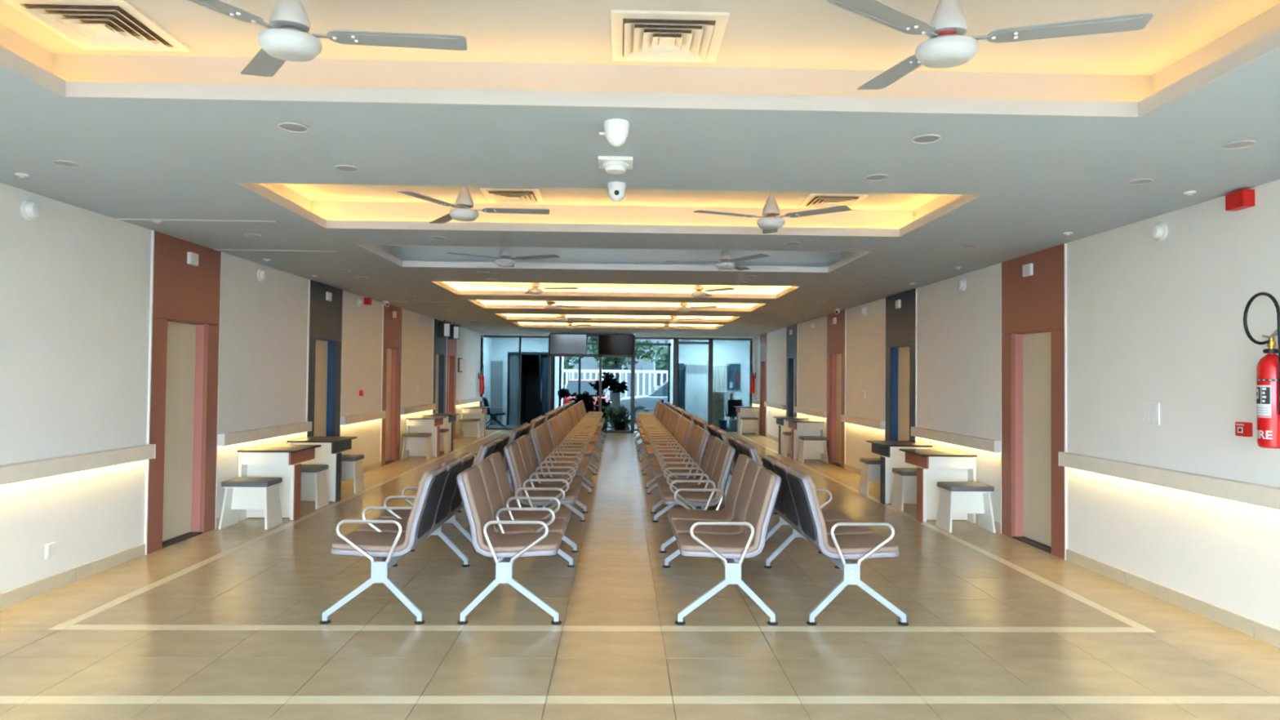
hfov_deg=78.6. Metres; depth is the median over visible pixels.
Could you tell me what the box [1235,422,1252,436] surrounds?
fire alarm call point
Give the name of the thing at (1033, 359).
door
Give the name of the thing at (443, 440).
stool
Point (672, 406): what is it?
bench
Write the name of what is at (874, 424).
wall rail
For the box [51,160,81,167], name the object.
recessed light
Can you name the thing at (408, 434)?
cushion
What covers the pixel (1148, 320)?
wall
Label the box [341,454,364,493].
stool
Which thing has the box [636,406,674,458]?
bench
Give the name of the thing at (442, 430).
cushion
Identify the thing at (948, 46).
ceiling fan
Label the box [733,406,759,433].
desk
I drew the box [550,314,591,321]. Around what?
ceiling fan
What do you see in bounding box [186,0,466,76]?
ceiling fan
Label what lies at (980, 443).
wall rail
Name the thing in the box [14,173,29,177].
sprinkler
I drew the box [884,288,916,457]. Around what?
door
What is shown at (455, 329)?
display
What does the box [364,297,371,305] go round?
fire alarm hooter
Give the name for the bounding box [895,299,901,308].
box
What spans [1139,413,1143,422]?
switch
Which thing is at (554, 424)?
bench
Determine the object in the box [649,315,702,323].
ceiling fan
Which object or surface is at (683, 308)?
ceiling fan
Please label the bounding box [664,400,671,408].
bench
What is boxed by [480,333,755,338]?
wall
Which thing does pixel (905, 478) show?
stool
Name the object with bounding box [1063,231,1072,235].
sprinkler
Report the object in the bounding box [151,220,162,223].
sprinkler
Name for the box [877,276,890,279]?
recessed light
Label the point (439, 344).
door
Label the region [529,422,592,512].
bench
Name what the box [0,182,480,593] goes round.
wall
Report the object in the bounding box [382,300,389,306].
dome camera
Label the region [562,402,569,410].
bench
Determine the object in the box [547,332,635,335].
trim
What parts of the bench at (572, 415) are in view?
seat, seat, armrest, seat, armrest, armrest, armrest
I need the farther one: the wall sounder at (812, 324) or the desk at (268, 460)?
the wall sounder at (812, 324)
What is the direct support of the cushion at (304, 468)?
on the stool at (313, 479)
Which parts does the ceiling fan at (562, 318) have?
motor, blade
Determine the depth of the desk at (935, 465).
8.79 m
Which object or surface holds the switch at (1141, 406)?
attached to the switch plate at (1148, 412)
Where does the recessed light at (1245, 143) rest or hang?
in the ceiling
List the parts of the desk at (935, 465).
aisle leg, modesty panel, wall leg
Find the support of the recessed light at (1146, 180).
in the ceiling
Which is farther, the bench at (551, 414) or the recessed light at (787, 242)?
the bench at (551, 414)
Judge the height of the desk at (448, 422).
0.755 m
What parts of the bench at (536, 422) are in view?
seat, panel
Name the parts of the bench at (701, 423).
panel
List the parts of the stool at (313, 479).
panel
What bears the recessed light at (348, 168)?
in the ceiling
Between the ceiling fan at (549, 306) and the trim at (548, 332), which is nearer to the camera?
the ceiling fan at (549, 306)
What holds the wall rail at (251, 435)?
attached to the wall at (75, 281)
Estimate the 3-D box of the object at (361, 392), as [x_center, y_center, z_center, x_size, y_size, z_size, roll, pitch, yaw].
[-4.385,0.521,12.305,0.048,0.090,0.090,1,-1,-1]
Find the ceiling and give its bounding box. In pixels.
[0,0,1279,336]
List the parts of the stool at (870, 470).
panel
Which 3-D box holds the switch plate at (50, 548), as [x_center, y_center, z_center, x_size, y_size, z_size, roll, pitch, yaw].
[-4.244,1.371,5.626,0.015,0.100,0.090,1,-1,-1]
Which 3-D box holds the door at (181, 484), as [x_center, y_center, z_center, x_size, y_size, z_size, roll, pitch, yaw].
[-4.349,0.290,7.360,0.164,2.815,1.168,1,-1,-1]
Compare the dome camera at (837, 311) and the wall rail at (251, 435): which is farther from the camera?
the dome camera at (837, 311)
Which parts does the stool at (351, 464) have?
panel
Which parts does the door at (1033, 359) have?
edge trim, panel, header panel, panel, edge trim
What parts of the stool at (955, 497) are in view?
panel, panel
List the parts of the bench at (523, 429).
seat, panel, panel, panel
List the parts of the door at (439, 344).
edge trim, panel, header panel, panel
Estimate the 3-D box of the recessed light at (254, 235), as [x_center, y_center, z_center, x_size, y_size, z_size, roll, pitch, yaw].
[-3.464,-1.115,6.991,0.144,0.009,0.142,1,-1,-1]
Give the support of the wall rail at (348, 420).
attached to the wall at (75, 281)
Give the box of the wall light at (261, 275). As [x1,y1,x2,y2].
[257,269,266,281]
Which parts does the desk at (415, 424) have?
wall leg, modesty panel, aisle leg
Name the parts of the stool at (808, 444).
panel, panel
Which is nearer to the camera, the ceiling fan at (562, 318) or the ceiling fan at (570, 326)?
the ceiling fan at (562, 318)
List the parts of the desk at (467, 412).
wall leg, modesty panel, aisle leg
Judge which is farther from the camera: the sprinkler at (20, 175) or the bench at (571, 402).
the bench at (571, 402)
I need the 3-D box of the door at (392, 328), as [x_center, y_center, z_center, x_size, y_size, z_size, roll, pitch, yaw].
[-4.516,0.434,13.981,0.164,2.815,1.158,1,-1,-1]
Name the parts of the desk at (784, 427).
aisle leg, modesty panel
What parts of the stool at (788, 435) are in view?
panel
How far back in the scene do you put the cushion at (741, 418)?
21.83 m
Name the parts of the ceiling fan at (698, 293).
blade, motor, blade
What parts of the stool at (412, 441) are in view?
panel, panel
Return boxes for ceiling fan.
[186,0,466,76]
[396,186,549,223]
[448,246,559,267]
[496,282,578,294]
[515,300,580,310]
[545,322,590,328]
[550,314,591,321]
[648,324,693,330]
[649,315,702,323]
[651,302,717,312]
[655,284,735,297]
[666,249,769,270]
[693,191,851,234]
[826,0,1153,89]
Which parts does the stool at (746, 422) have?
panel, panel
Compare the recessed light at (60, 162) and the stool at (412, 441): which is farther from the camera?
the stool at (412, 441)
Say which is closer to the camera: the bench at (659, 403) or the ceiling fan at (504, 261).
the ceiling fan at (504, 261)
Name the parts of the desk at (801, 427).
aisle leg, modesty panel, wall leg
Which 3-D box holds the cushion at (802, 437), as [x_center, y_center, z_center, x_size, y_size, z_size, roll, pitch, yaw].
[3.293,1.488,14.859,0.470,0.057,0.360,1,-1,-1]
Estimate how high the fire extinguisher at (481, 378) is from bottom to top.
0.931 m
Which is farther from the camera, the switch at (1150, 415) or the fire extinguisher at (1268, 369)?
the switch at (1150, 415)
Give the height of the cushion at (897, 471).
0.057 m
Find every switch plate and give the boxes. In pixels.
[44,542,55,558]
[862,390,865,398]
[1138,401,1159,424]
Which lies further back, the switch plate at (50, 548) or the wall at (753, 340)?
the wall at (753, 340)
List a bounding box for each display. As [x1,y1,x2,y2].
[438,320,450,337]
[448,323,459,339]
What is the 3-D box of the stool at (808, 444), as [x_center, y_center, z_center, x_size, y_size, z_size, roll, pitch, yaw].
[3.290,1.701,14.854,0.486,0.482,0.370,1,-1,-1]
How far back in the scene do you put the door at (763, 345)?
21.96 m
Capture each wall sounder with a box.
[809,321,814,328]
[1149,222,1167,241]
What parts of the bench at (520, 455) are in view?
panel, seat, armrest, seat, armrest, seat, armrest, armrest, leg frame, leg frame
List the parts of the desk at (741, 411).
modesty panel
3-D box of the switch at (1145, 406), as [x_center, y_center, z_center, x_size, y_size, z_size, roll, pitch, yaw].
[3.811,0.364,5.886,0.003,0.064,0.044,1,-1,-1]
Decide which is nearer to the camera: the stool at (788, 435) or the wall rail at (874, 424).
the wall rail at (874, 424)
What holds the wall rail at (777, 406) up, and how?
attached to the wall at (1148, 320)
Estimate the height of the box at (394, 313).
0.115 m
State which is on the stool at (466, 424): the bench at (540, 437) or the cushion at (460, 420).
the cushion at (460, 420)
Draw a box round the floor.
[0,429,1279,719]
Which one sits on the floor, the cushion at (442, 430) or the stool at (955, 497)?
the stool at (955, 497)
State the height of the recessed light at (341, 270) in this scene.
0.009 m
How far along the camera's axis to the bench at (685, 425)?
11.59 m
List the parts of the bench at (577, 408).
seat, seat, armrest, seat, armrest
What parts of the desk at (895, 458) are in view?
aisle leg, modesty panel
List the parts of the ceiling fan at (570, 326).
motor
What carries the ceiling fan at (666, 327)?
hanging from the ceiling
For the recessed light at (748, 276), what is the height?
0.009 m
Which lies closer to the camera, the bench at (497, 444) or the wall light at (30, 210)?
the wall light at (30, 210)
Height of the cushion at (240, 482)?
0.057 m
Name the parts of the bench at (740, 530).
armrest, leg frame, seat, seat, armrest, seat, leg frame, panel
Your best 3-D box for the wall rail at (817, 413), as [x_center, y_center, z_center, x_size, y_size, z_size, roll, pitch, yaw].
[3.516,1.079,16.229,0.083,0.124,2.490,1,-1,-1]
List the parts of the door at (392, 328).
edge trim, panel, header panel, panel, edge trim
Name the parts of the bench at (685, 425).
leg frame, leg frame, armrest, armrest, armrest, seat, armrest, seat, seat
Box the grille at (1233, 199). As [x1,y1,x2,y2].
[1227,194,1240,205]
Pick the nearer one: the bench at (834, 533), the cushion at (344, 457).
the bench at (834, 533)
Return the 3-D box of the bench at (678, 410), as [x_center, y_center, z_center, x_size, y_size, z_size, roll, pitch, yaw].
[1.116,1.468,16.030,0.703,0.954,1.570,1,-1,-1]
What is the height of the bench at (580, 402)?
0.954 m
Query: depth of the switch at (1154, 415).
5.78 m
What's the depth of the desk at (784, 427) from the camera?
16.38 m
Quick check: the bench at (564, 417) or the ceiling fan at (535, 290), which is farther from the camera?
the bench at (564, 417)
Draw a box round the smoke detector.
[598,155,632,174]
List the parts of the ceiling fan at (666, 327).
motor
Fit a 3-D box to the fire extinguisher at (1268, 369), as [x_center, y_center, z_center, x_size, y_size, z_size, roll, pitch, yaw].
[3.742,0.056,4.685,0.172,0.931,0.242,2,-2,-38]
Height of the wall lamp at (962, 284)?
0.140 m
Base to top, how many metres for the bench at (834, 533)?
0.954 m
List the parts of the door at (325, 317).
edge trim, panel, header panel, panel, edge trim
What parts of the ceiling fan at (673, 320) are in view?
motor, blade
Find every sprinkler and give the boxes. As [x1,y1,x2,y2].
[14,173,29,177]
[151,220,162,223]
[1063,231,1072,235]
[1183,191,1196,195]
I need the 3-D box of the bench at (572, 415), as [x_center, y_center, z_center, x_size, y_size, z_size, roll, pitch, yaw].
[-1.123,1.444,15.974,0.703,0.954,1.570,1,-1,-1]
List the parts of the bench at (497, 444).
leg frame, seat, panel, seat, panel, panel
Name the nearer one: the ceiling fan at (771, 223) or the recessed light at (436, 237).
the ceiling fan at (771, 223)
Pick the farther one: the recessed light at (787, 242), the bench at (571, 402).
the bench at (571, 402)
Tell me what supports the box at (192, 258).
attached to the door at (181, 484)
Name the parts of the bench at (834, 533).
panel, panel, leg frame, panel, seat, armrest, seat, seat, leg frame, armrest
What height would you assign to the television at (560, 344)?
0.622 m
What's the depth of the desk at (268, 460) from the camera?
8.50 m
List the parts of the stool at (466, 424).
panel, panel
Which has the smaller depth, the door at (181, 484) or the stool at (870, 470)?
the door at (181, 484)
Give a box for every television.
[550,332,586,355]
[598,333,634,355]
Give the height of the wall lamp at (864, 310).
0.140 m
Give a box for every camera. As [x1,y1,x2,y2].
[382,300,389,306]
[599,118,630,146]
[607,181,626,201]
[834,308,840,314]
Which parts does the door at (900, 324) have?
edge trim, panel, header panel, panel, edge trim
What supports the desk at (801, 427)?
on the floor
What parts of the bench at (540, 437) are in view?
panel, seat, leg frame, armrest, seat, armrest, seat, armrest, armrest, leg frame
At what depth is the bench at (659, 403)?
19.84 m
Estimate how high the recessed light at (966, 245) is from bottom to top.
0.009 m
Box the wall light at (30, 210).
[20,199,41,220]
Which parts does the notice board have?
panel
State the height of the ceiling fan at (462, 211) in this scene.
0.365 m
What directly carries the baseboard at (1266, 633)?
attached to the wall at (1148, 320)
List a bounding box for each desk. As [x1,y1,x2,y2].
[237,444,321,520]
[286,436,357,502]
[405,416,446,457]
[422,413,459,451]
[461,406,489,436]
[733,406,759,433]
[773,416,808,453]
[785,419,824,460]
[866,440,932,504]
[898,448,977,523]
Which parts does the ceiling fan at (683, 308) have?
motor, blade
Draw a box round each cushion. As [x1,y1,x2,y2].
[221,476,282,487]
[301,464,328,472]
[341,454,364,461]
[402,432,431,437]
[440,428,448,432]
[459,417,480,421]
[739,417,758,419]
[782,431,791,435]
[799,435,827,440]
[859,457,879,464]
[892,467,916,475]
[937,481,994,491]
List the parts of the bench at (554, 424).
seat, armrest, seat, seat, armrest, armrest, armrest, leg frame, leg frame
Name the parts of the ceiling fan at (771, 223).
blade, blade, motor, blade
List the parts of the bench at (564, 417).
seat, seat, armrest, seat, armrest, armrest, armrest, leg frame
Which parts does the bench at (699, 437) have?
leg frame, armrest, armrest, armrest, seat, seat, armrest, leg frame, seat, panel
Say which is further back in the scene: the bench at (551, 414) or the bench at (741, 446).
the bench at (551, 414)
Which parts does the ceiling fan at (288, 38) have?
blade, blade, motor, blade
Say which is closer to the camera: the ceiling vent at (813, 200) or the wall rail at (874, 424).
the ceiling vent at (813, 200)
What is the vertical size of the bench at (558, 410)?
0.954 m
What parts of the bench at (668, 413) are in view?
armrest, armrest, armrest, seat, armrest, seat, seat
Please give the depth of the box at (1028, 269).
7.54 m
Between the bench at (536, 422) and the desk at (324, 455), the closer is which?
the desk at (324, 455)
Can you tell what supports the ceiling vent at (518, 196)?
in the ceiling
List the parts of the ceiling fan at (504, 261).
blade, motor, blade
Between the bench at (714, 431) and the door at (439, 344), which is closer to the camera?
the bench at (714, 431)
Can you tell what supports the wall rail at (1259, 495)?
attached to the wall at (1148, 320)
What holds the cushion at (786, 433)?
on the stool at (788, 435)
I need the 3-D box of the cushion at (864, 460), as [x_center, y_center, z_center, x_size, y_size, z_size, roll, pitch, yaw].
[3.325,1.400,10.819,0.470,0.057,0.360,1,-1,-1]
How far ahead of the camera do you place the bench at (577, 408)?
17.77 m
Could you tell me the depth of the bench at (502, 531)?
5.26 m
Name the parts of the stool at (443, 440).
panel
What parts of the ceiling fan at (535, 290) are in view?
blade, motor, blade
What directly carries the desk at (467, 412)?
on the floor
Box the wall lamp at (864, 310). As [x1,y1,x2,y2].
[861,306,866,315]
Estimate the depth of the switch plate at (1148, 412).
5.84 m
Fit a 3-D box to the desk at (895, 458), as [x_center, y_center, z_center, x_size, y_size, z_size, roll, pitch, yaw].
[3.385,1.463,10.239,0.617,0.755,0.720,1,-1,-1]
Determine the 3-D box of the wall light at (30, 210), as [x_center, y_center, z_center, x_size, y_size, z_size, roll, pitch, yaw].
[-4.186,-1.035,5.390,0.066,0.140,0.140,1,-1,-1]
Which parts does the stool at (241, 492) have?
panel, panel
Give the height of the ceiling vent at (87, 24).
0.030 m
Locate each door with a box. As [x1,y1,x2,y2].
[144,230,222,555]
[305,279,342,453]
[380,302,402,466]
[431,318,446,413]
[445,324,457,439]
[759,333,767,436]
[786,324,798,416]
[826,309,846,469]
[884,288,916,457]
[1000,243,1066,559]
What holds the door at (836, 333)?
in the wall at (1148, 320)
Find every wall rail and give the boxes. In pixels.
[0,444,155,485]
[217,421,311,446]
[340,410,385,425]
[400,404,435,414]
[764,401,786,409]
[794,406,826,417]
[840,414,884,429]
[911,426,1000,453]
[1058,451,1279,510]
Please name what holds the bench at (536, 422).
on the floor
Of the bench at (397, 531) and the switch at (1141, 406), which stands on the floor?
the bench at (397, 531)
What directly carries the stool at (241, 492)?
on the floor
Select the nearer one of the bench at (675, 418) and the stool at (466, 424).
the bench at (675, 418)
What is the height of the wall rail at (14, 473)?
0.124 m
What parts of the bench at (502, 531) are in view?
panel, leg frame, seat, armrest, seat, armrest, seat, armrest, leg frame, armrest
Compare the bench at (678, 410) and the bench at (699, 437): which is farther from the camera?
the bench at (678, 410)
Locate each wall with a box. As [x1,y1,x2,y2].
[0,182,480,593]
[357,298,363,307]
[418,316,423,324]
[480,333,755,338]
[751,338,755,406]
[755,179,1279,630]
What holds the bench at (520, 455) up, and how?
on the floor
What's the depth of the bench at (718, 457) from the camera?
7.44 m
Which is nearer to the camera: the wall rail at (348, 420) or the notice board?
the wall rail at (348, 420)
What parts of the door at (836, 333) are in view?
edge trim, panel, header panel, panel, edge trim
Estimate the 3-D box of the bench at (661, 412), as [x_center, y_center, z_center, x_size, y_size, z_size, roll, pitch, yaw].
[0.250,1.504,18.054,0.703,0.954,1.570,1,-1,-1]
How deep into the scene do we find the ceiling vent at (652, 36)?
3.42 m
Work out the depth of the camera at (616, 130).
3.76 m
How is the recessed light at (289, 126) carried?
in the ceiling
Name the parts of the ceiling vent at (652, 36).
plate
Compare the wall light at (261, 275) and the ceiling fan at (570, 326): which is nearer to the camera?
the wall light at (261, 275)
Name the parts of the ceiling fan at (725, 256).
blade, motor, blade, blade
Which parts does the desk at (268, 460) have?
wall leg, modesty panel, aisle leg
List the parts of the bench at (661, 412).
armrest, armrest, seat, armrest, seat, seat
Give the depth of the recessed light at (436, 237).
7.02 m
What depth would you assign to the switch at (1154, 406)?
5.79 m
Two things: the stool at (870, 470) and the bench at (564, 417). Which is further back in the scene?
the bench at (564, 417)
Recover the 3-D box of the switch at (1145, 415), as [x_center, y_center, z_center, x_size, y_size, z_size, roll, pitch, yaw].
[3.810,0.434,5.885,0.003,0.064,0.044,1,-1,-1]
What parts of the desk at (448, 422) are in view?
modesty panel, aisle leg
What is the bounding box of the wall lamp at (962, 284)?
[957,279,966,290]
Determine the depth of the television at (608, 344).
21.98 m
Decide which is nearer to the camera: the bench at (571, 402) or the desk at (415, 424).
the desk at (415, 424)
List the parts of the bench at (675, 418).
leg frame, armrest, armrest, armrest, seat, armrest, seat, seat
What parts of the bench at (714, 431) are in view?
panel, panel, panel, seat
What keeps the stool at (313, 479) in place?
on the floor
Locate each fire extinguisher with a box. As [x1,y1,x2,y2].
[478,361,484,394]
[750,361,755,393]
[1243,292,1279,448]
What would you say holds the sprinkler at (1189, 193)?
attached to the ceiling
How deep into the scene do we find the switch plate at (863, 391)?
12.70 m
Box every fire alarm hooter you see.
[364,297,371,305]
[1225,189,1254,210]
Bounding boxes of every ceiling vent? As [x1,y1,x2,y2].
[1,0,191,51]
[480,187,544,204]
[610,9,729,62]
[797,193,867,208]
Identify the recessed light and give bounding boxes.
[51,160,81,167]
[244,233,262,237]
[277,122,308,132]
[333,164,359,172]
[337,269,350,271]
[430,235,446,239]
[477,271,489,273]
[743,275,755,277]
[783,241,799,244]
[864,173,888,181]
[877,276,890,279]
[911,133,941,143]
[960,244,977,247]
[1125,177,1153,185]
[1222,139,1256,149]
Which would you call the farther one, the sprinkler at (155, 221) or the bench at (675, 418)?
the bench at (675, 418)
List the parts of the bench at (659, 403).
seat, seat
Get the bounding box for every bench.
[319,452,474,624]
[409,433,509,551]
[456,452,575,624]
[457,422,531,512]
[503,434,586,552]
[508,415,545,471]
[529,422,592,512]
[535,409,555,457]
[546,415,596,488]
[554,405,564,455]
[557,409,599,471]
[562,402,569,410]
[566,405,602,457]
[568,400,574,407]
[573,402,604,448]
[578,400,605,440]
[633,400,662,440]
[635,404,666,448]
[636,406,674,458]
[639,411,682,471]
[641,416,693,488]
[645,424,710,513]
[652,435,735,552]
[662,453,782,625]
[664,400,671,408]
[669,404,676,411]
[675,407,684,456]
[683,411,704,458]
[693,416,728,450]
[706,424,777,514]
[728,435,822,553]
[761,453,908,626]
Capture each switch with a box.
[48,544,54,556]
[1139,404,1143,412]
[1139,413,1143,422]
[1143,404,1147,413]
[1143,413,1147,422]
[1148,404,1152,413]
[1148,413,1152,422]
[1152,404,1157,413]
[1152,413,1157,422]
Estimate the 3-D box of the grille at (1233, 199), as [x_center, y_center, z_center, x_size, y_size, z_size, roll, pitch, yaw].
[3.785,-1.020,4.981,0.003,0.048,0.100,1,-1,-1]
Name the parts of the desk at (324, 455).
modesty panel, aisle leg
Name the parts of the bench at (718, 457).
leg frame, armrest, leg frame, armrest, seat, armrest, seat, armrest, seat, panel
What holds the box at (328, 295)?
attached to the door at (325, 317)
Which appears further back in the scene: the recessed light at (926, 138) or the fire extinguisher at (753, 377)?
the fire extinguisher at (753, 377)
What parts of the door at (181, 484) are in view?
edge trim, panel, header panel, panel, edge trim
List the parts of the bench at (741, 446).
panel, panel, seat, panel, leg frame, seat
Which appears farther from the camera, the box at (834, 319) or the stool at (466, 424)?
the stool at (466, 424)
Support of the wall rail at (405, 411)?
attached to the wall at (75, 281)
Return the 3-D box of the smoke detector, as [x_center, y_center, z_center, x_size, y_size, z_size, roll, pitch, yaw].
[-0.140,-1.105,4.473,0.196,0.070,0.196,1,-1,-1]
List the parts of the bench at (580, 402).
seat, seat, armrest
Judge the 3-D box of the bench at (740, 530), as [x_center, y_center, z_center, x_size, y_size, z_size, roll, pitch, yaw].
[0.559,1.237,5.790,0.703,0.954,1.570,1,-1,-1]
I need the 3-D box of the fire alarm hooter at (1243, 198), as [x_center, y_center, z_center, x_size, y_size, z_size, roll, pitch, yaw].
[3.823,-1.019,4.981,0.078,0.105,0.150,1,-1,-1]
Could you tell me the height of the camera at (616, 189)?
0.115 m
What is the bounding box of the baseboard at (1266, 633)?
[0,430,1279,648]
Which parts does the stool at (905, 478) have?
panel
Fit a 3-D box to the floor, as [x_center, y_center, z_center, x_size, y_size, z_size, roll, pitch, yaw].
[-0.351,1.875,10.806,8.468,0.120,24.300,1,-1,-1]
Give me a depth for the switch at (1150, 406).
5.83 m
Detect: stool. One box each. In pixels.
[218,476,282,529]
[300,464,328,509]
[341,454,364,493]
[400,432,431,460]
[439,428,448,453]
[458,417,480,438]
[739,417,758,435]
[782,431,791,456]
[798,435,828,463]
[858,457,879,495]
[890,467,916,511]
[935,481,995,533]
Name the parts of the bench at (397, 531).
armrest, leg frame, seat, armrest, armrest, seat, armrest, seat, panel, leg frame, panel, panel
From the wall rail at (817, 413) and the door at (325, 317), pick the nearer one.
the door at (325, 317)
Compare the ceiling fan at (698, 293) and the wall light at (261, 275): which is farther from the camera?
the ceiling fan at (698, 293)
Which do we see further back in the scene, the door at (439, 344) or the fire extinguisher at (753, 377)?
the fire extinguisher at (753, 377)
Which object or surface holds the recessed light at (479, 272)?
in the ceiling
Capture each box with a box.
[186,251,198,266]
[325,292,332,301]
[392,311,396,318]
[832,317,836,324]
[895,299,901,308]
[1022,263,1033,276]
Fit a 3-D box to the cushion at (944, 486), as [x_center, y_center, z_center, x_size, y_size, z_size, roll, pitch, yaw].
[3.458,1.346,8.313,0.470,0.057,0.360,1,-1,-1]
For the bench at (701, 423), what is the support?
on the floor
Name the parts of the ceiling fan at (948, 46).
blade, blade, motor, blade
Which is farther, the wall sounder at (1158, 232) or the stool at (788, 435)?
the stool at (788, 435)
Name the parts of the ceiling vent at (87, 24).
plate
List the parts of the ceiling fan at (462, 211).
blade, blade, motor, blade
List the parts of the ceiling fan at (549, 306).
motor, blade, blade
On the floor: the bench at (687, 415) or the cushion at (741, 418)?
the bench at (687, 415)
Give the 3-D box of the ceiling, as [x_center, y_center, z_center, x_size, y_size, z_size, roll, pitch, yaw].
[-0.321,-1.141,10.923,8.468,0.289,24.400,1,-1,-1]
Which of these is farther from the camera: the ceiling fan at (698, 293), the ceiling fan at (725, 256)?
the ceiling fan at (698, 293)
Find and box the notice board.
[457,357,464,372]
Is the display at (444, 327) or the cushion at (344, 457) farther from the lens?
the display at (444, 327)
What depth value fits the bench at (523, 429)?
9.32 m
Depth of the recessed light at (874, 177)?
4.76 m
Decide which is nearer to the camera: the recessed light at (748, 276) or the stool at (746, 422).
the recessed light at (748, 276)

